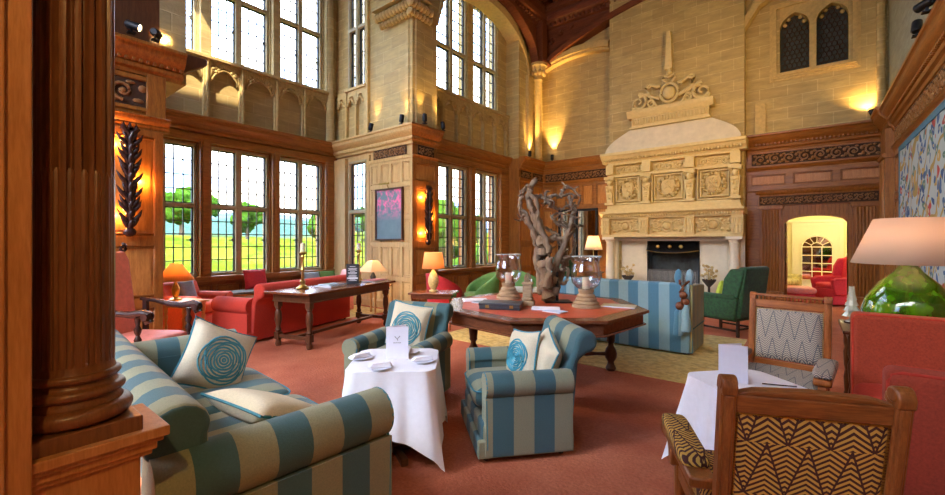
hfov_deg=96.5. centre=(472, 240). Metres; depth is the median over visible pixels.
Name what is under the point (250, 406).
cushion
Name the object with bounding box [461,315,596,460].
armchair
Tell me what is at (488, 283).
tub chair
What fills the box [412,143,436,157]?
wall pier
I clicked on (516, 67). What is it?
pier
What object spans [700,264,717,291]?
potted plant
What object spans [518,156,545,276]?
trim
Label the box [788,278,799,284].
seat cushion
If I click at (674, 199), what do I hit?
fireplace
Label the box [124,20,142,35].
spotlight
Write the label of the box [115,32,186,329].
wood paneling
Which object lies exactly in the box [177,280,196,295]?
cushion
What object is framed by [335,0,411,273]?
wall
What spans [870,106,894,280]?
trim
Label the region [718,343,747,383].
menu card
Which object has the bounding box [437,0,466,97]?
window
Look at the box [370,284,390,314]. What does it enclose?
table
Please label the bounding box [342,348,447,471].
tablecloth
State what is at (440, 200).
tree
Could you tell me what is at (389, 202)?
painting
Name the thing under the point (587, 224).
framed mirror
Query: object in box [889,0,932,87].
wall
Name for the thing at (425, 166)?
trim
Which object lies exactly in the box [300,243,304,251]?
candle
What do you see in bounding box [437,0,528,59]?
wall
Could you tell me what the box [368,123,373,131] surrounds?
spotlight
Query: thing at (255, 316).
sofa
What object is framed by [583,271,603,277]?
side table
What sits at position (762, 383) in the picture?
pencil
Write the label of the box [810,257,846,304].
chair
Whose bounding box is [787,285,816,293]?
cushion
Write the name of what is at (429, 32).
wall pier
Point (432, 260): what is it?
table lamp
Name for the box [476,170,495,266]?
window
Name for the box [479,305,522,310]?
tray
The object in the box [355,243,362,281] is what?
candlestick
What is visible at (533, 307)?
magazine
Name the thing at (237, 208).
window
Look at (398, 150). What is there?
trim
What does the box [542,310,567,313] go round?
magazine
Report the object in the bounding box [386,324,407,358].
menu card
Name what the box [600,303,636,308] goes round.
magazine
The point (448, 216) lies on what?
window
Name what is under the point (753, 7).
trim
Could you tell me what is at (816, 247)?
window
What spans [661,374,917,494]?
carved armchair
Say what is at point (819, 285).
seat cushion
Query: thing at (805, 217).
wall
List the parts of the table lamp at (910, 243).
lamp shade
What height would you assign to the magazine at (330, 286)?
0.022 m
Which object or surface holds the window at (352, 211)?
in the wall at (387, 46)
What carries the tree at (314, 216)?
on the meadow
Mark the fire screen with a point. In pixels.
(651, 277)
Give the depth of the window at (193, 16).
8.32 m
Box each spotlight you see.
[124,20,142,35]
[150,27,162,42]
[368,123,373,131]
[399,114,403,123]
[422,113,426,123]
[440,121,445,130]
[910,19,922,38]
[913,0,935,14]
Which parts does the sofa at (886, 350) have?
arm, arm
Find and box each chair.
[115,243,202,342]
[426,273,461,302]
[464,272,499,296]
[513,270,536,286]
[552,257,591,277]
[704,266,768,337]
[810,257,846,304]
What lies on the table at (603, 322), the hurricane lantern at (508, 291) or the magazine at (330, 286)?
the hurricane lantern at (508, 291)
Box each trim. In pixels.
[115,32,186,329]
[163,108,336,290]
[184,54,206,73]
[186,48,336,136]
[199,0,336,141]
[332,121,412,307]
[337,0,369,137]
[371,0,433,29]
[373,145,405,159]
[405,12,422,124]
[412,122,443,301]
[437,0,532,157]
[437,86,509,155]
[437,138,512,296]
[498,0,547,62]
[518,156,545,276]
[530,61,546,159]
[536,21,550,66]
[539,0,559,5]
[542,155,607,277]
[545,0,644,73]
[545,0,771,134]
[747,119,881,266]
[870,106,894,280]
[875,0,944,269]
[876,0,885,106]
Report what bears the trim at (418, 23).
attached to the wall at (387, 46)
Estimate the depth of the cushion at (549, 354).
3.07 m
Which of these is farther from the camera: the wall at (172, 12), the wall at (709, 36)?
the wall at (709, 36)
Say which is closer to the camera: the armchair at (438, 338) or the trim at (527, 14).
the armchair at (438, 338)
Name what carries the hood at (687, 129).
attached to the fireplace
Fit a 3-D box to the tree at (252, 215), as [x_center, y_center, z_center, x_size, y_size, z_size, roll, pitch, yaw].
[-30.600,-2.288,57.756,4.794,6.187,4.600,0,0,-12]
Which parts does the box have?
box lid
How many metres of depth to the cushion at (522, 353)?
3.19 m
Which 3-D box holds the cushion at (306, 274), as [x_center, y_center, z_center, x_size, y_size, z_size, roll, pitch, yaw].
[-3.758,0.873,9.837,0.232,0.294,0.461,0,0,45]
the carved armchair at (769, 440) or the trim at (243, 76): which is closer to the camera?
the carved armchair at (769, 440)
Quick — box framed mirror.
[558,208,597,261]
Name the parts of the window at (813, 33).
pane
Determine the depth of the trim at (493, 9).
12.07 m
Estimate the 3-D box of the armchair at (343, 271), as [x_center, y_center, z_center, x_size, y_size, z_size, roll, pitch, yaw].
[-2.993,1.071,9.242,0.860,0.859,0.894,0,0,-40]
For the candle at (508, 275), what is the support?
on the hurricane lantern at (508, 291)
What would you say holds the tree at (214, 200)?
on the meadow
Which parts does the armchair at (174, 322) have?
backrest, arm, arm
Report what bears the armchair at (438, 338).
on the floor
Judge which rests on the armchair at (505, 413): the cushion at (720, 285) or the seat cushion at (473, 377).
the seat cushion at (473, 377)
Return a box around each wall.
[115,0,159,44]
[160,0,185,97]
[163,0,325,276]
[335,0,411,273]
[437,0,505,273]
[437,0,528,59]
[543,0,888,291]
[610,0,745,278]
[788,216,846,273]
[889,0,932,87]
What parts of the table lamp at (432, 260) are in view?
lamp shade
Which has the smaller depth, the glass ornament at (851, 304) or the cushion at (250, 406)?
the cushion at (250, 406)
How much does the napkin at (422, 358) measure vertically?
0.038 m
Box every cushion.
[170,315,256,388]
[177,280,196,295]
[180,367,288,414]
[200,388,312,423]
[201,299,213,312]
[208,394,316,436]
[243,269,266,289]
[300,272,319,278]
[317,271,334,276]
[384,300,433,345]
[464,291,475,296]
[465,366,508,406]
[506,329,540,370]
[536,325,561,369]
[716,280,723,293]
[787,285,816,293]
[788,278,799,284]
[816,282,831,288]
[853,383,881,399]
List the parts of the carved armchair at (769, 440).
leg, seat frame, arm, seat, post, rail, post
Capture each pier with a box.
[412,0,436,128]
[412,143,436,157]
[506,29,542,160]
[507,158,532,281]
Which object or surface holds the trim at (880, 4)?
attached to the wall at (901, 13)
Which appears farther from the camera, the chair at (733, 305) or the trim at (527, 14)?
the trim at (527, 14)
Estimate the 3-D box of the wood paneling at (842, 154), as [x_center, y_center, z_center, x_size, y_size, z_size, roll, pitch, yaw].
[7.322,-0.464,9.093,2.380,3.928,0.252,0,0,38]
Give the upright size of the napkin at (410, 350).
0.038 m
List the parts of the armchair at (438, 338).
arm, backrest, arm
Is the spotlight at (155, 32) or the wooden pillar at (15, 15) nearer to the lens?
the wooden pillar at (15, 15)
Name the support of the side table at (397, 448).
on the floor
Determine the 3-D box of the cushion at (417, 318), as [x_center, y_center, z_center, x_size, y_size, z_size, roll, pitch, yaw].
[-0.637,0.840,4.201,0.497,0.481,0.222,0,0,21]
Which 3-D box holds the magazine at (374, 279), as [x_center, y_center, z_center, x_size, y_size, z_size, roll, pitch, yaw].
[-1.728,0.696,7.468,0.280,0.025,0.420,0,0,20]
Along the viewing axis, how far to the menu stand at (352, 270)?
6.93 m
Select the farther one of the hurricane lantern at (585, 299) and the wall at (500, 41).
the wall at (500, 41)
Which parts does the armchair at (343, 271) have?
arm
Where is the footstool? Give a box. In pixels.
[787,285,816,302]
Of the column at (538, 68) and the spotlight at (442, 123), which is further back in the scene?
the column at (538, 68)
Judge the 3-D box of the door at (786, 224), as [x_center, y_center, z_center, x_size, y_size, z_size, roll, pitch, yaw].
[7.427,0.515,9.988,0.050,1.930,0.720,0,0,38]
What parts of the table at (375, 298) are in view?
leg, leg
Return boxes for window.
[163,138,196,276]
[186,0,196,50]
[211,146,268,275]
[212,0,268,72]
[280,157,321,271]
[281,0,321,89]
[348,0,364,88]
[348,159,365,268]
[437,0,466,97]
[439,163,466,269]
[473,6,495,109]
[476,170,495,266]
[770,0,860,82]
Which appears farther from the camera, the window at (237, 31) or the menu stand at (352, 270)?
the window at (237, 31)
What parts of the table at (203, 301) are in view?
leg, leg, leg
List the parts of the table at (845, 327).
leg, leg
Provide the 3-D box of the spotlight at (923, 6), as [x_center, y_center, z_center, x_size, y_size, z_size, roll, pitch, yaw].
[4.893,-2.536,4.563,0.111,0.152,0.166,0,0,4]
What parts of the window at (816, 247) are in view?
pane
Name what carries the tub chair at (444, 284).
on the floor
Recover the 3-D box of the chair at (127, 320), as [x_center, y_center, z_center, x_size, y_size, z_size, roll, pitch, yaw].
[-3.578,0.759,4.511,0.949,1.483,0.752,0,0,5]
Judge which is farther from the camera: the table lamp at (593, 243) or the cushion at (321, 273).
the table lamp at (593, 243)
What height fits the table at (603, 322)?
0.768 m
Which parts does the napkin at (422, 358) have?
plate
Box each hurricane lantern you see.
[495,254,521,299]
[571,255,601,308]
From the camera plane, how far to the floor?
3.39 m
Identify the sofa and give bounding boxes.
[211,274,349,339]
[551,269,704,353]
[788,274,801,285]
[850,311,944,494]
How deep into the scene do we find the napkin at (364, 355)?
2.99 m
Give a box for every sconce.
[116,121,142,236]
[424,185,432,244]
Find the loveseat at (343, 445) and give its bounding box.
[115,329,393,494]
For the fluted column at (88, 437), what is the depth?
1.16 m
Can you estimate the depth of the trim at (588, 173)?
12.46 m
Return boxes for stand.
[346,264,359,283]
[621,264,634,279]
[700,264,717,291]
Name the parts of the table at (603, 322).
leg, leg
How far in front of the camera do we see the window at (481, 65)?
11.76 m
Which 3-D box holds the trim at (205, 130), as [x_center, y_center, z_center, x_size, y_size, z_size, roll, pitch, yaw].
[-4.843,-0.465,8.899,0.340,3.930,4.500,0,0,38]
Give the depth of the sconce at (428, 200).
9.12 m
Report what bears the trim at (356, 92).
attached to the wall at (387, 46)
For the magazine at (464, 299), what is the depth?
5.19 m
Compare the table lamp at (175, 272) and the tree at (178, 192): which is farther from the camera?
the tree at (178, 192)
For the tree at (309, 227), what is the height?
3.557 m
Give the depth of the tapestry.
5.39 m
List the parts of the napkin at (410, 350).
plate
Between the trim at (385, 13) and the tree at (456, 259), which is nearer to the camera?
the trim at (385, 13)
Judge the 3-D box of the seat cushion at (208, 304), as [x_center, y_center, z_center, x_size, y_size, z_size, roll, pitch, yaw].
[-4.644,1.110,7.248,0.580,0.190,0.530,0,0,8]
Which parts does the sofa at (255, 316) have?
arm, backrest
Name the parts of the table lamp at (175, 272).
lamp shade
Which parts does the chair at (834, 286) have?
arm, seat frame, arm, backrest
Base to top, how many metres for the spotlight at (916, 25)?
0.211 m
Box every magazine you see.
[315,283,346,287]
[318,282,343,285]
[361,278,387,281]
[462,298,485,301]
[531,306,559,309]
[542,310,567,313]
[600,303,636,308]
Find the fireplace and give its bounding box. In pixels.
[599,31,747,292]
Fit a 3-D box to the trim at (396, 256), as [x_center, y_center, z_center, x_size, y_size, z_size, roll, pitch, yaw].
[-2.328,-0.470,9.621,2.977,3.940,0.240,0,0,38]
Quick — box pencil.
[762,383,796,386]
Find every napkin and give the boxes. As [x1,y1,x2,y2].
[348,351,372,359]
[367,361,392,369]
[408,346,418,353]
[410,355,434,362]
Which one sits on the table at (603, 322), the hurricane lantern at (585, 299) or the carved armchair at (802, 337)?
the hurricane lantern at (585, 299)
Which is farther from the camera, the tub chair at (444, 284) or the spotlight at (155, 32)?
the tub chair at (444, 284)
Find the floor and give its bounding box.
[246,302,848,494]
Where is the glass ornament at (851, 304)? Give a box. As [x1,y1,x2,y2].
[842,286,859,323]
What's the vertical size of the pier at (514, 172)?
3.900 m
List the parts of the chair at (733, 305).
arm, seat frame, leg, backrest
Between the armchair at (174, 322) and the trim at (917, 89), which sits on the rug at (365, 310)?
the armchair at (174, 322)
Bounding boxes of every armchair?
[163,280,232,331]
[341,269,360,308]
[342,300,453,392]
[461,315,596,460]
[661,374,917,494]
[748,291,838,390]
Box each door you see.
[755,185,878,310]
[785,222,787,294]
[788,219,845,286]
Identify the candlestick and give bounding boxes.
[296,243,308,288]
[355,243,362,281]
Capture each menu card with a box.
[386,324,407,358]
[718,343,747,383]
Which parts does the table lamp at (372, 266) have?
lamp shade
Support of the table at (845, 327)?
on the floor
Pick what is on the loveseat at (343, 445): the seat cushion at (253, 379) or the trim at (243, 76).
the seat cushion at (253, 379)
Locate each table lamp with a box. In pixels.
[163,263,194,300]
[360,260,386,278]
[422,252,444,291]
[584,236,602,271]
[850,217,944,317]
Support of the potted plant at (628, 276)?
on the hearth slab
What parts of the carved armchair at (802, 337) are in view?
post, seat, rail, rail, arm, post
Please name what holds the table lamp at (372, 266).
on the table at (375, 298)
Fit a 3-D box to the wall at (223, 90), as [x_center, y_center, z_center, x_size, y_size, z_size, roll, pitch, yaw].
[-5.019,-3.100,9.071,0.350,9.200,5.050,0,0,38]
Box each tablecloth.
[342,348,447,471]
[662,369,806,458]
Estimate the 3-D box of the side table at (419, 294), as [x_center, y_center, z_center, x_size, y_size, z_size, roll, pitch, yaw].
[-0.667,1.190,7.354,0.780,0.620,0.550,0,0,10]
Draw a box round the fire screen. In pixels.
[647,269,697,283]
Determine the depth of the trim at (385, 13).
8.99 m
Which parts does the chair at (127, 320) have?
backrest, arm, leg, seat, arm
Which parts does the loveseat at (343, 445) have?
backrest, arm, arm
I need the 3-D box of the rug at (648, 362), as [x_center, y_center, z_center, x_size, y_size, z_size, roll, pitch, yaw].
[1.793,1.496,6.528,3.880,0.005,2.750,0,0,38]
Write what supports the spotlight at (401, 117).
on the trim at (396, 256)
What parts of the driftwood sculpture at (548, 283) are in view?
steel rod, plate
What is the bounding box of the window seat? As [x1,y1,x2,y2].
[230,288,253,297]
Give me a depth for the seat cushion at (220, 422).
2.37 m
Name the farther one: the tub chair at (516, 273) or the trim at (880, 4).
the tub chair at (516, 273)
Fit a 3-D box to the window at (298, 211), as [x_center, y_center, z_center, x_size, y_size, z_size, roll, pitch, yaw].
[-4.146,-0.610,10.096,0.180,2.620,1.120,0,0,38]
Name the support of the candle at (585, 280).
on the hurricane lantern at (585, 299)
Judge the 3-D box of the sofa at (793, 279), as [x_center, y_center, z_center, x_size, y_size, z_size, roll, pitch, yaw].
[8.296,1.101,11.617,1.515,0.799,0.870,0,0,-33]
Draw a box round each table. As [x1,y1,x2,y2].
[164,298,209,331]
[264,279,394,349]
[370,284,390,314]
[392,441,410,466]
[408,289,458,329]
[449,292,648,370]
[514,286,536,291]
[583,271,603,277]
[838,319,849,393]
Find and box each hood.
[605,117,741,153]
[646,241,698,252]
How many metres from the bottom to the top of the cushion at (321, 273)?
0.294 m
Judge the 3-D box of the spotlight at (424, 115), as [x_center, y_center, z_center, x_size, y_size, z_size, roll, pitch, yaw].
[-1.010,-2.583,8.921,0.119,0.207,0.112,0,0,38]
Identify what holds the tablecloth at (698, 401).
on the side table
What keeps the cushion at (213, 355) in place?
on the loveseat at (343, 445)
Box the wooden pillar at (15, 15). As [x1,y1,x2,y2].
[0,0,31,494]
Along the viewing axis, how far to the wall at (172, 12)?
5.59 m
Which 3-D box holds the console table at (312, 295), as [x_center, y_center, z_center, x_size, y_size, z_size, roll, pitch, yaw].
[-2.168,1.105,6.784,0.820,0.790,2.100,0,0,23]
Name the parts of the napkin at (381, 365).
plate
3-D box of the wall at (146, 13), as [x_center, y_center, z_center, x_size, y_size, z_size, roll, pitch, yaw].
[-5.602,-4.900,3.977,0.600,5.600,4.250,0,0,38]
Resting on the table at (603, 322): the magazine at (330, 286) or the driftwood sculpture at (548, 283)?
the driftwood sculpture at (548, 283)
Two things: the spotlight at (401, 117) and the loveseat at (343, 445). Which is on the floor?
the loveseat at (343, 445)
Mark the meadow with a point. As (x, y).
(222, 225)
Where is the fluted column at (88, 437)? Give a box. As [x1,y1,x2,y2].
[32,0,169,494]
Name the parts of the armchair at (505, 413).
arm, arm, backrest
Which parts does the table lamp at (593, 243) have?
lamp shade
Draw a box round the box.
[479,299,523,310]
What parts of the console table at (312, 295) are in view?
leg, leg, leg, leg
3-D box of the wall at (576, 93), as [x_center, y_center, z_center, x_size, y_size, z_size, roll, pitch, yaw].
[5.193,-3.100,11.139,8.860,9.200,0.300,0,0,38]
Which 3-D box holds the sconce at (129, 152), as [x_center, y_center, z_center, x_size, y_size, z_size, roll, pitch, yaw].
[-4.163,-0.746,5.125,0.196,1.392,0.191,0,0,-8]
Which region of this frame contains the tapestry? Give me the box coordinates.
[898,99,944,287]
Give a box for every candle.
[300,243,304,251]
[505,271,511,282]
[582,277,589,288]
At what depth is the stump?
4.72 m
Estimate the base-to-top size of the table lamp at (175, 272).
0.560 m
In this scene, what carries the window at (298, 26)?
in the wall at (223, 90)
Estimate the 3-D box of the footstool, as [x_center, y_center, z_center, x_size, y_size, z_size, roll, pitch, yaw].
[7.741,1.260,10.134,0.750,0.360,0.500,0,0,21]
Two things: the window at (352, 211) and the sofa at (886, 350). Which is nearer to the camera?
the sofa at (886, 350)
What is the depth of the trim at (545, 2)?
13.01 m
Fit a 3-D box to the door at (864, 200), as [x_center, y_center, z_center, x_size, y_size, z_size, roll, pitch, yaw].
[7.485,0.183,9.217,2.160,2.633,0.414,0,0,38]
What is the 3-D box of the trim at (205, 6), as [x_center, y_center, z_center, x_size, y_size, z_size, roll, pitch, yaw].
[-4.368,-4.925,9.448,0.214,4.950,3.050,0,0,38]
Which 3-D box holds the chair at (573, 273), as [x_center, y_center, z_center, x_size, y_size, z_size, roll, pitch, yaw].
[2.410,0.950,10.371,0.838,1.100,0.760,0,0,-21]
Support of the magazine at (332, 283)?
on the magazine at (330, 286)
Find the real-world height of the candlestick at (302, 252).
0.675 m
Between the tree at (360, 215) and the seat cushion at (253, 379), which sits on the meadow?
the tree at (360, 215)
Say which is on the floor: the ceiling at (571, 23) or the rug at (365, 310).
the rug at (365, 310)
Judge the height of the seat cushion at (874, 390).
0.180 m
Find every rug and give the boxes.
[339,305,383,319]
[448,328,746,383]
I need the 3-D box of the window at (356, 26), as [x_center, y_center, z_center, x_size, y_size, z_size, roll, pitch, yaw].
[-2.713,-5.175,10.131,0.700,3.050,0.180,0,0,38]
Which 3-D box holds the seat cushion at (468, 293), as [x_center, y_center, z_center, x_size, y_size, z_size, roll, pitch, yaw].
[0.148,1.100,8.525,0.600,0.140,0.600,0,0,-16]
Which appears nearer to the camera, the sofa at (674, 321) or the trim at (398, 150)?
the sofa at (674, 321)
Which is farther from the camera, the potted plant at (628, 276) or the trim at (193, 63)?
the potted plant at (628, 276)
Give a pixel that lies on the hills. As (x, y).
(222, 216)
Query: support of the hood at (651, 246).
attached to the fireplace
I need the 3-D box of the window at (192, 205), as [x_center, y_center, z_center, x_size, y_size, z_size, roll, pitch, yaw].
[-5.865,-0.610,7.936,0.180,2.620,1.160,0,0,38]
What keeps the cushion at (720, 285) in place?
on the chair at (733, 305)
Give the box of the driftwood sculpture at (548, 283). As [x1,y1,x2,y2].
[514,178,581,302]
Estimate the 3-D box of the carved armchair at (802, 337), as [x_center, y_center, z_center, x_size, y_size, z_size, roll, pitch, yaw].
[2.432,0.976,3.322,0.680,1.048,0.823,0,0,44]
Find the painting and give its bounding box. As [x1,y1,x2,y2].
[375,182,403,239]
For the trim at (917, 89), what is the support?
attached to the wall
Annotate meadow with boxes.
[165,220,487,272]
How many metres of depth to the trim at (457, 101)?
11.08 m
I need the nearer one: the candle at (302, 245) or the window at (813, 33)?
the candle at (302, 245)
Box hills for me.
[212,213,487,231]
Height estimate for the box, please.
0.070 m
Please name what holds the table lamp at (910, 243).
on the table at (845, 327)
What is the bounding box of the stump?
[521,270,534,306]
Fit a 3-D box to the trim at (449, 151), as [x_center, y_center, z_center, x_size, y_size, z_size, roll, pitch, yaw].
[0.016,-0.465,11.072,0.240,3.930,3.450,0,0,38]
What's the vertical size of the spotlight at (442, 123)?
0.210 m
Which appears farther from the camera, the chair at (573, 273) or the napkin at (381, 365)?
the chair at (573, 273)
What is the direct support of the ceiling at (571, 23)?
attached to the wall at (576, 93)
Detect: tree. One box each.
[165,186,190,235]
[212,195,220,216]
[230,201,262,239]
[307,220,315,239]
[308,209,315,222]
[355,207,364,240]
[439,199,478,265]
[453,244,487,264]

